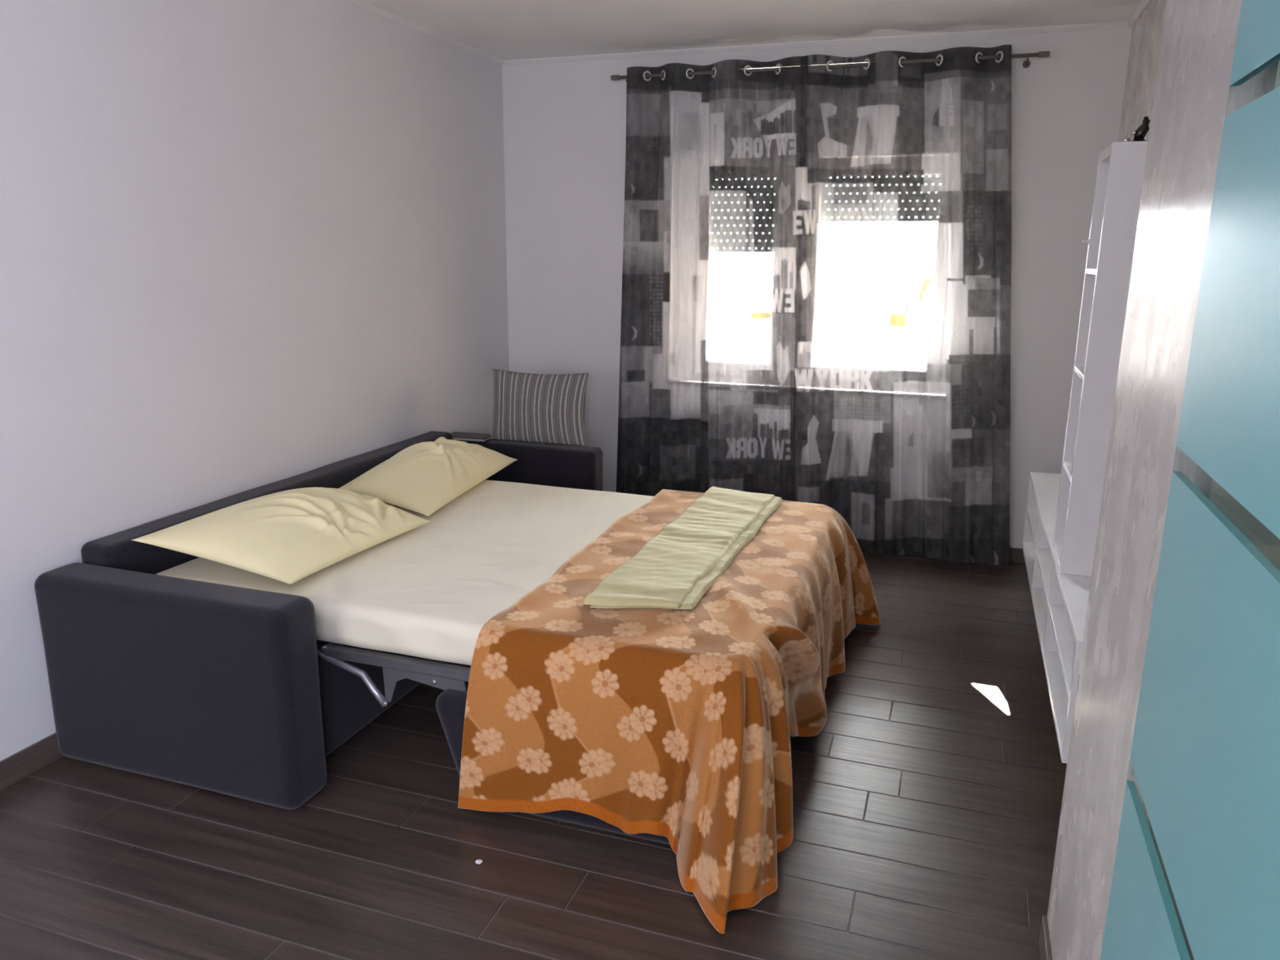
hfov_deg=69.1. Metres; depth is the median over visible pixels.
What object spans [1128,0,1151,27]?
trim
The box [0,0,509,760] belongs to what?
wall
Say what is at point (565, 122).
wall
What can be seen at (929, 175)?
roller shutter
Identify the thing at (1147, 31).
wall
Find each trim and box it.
[342,0,503,66]
[503,21,1128,65]
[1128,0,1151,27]
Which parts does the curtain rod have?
wall plate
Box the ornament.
[1122,115,1150,142]
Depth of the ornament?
2.67 m
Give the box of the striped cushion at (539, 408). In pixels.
[490,368,588,446]
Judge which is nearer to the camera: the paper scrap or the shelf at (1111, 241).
the paper scrap
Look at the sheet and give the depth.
3.19 m
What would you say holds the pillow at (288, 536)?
on the mattress
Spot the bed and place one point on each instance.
(228, 690)
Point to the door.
(1205, 757)
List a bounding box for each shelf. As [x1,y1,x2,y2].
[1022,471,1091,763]
[1052,141,1147,576]
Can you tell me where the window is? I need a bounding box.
[666,93,961,399]
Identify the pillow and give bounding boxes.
[130,487,430,584]
[337,436,517,515]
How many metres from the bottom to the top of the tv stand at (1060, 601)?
0.355 m
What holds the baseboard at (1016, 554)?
attached to the wall at (565, 122)
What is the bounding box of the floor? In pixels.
[0,551,1066,959]
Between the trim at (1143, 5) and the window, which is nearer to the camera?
the trim at (1143, 5)
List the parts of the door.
frosted panel, frosted panel, frosted panel, frosted panel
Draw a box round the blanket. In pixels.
[457,488,880,933]
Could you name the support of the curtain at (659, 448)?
hanging from the curtain rod
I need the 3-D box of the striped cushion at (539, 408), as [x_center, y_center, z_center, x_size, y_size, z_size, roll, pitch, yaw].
[-0.539,-0.385,4.913,0.552,0.377,0.114,3,14,12]
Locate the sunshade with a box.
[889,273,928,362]
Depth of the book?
4.99 m
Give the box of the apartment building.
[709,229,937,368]
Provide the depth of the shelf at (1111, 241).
2.81 m
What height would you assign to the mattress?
0.165 m
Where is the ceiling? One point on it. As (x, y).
(502, 29)
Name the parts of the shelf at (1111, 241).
panel, panel, panel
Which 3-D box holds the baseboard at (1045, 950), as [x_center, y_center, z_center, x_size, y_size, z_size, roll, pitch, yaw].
[0.835,1.176,1.858,0.011,0.080,0.840,5,14,18]
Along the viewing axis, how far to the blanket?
2.59 m
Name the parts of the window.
sash, handle, sill, sash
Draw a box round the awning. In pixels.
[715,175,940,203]
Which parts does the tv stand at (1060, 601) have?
panel, panel, panel, panel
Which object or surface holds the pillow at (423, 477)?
on the mattress
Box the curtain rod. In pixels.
[610,51,1049,82]
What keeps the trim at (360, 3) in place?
attached to the wall at (245, 245)
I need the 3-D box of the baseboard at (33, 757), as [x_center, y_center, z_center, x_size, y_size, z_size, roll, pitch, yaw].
[-2.131,1.022,2.356,0.011,0.088,7.988,5,14,18]
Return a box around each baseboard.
[0,732,63,791]
[1009,546,1025,563]
[1038,915,1052,959]
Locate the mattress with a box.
[155,480,653,665]
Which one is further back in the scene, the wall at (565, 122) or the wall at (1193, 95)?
the wall at (565, 122)
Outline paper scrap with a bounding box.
[475,859,482,864]
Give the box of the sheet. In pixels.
[582,486,782,608]
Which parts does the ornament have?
curved stem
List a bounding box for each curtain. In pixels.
[616,56,808,501]
[791,44,1011,567]
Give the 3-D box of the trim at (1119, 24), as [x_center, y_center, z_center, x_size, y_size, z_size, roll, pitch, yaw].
[0.753,-2.282,4.888,3.265,0.024,0.024,5,14,18]
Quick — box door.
[1100,0,1279,959]
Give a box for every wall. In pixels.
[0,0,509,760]
[502,25,1132,548]
[1047,0,1279,959]
[1118,0,1166,142]
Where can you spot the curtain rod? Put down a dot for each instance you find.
(1026, 64)
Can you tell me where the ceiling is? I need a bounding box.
[362,0,1142,60]
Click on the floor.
(927, 797)
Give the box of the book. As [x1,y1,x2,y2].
[450,431,491,442]
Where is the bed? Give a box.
[34,431,670,844]
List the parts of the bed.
armrest, backrest, bed frame, hinge plate, armrest, foot panel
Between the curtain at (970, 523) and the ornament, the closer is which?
the ornament

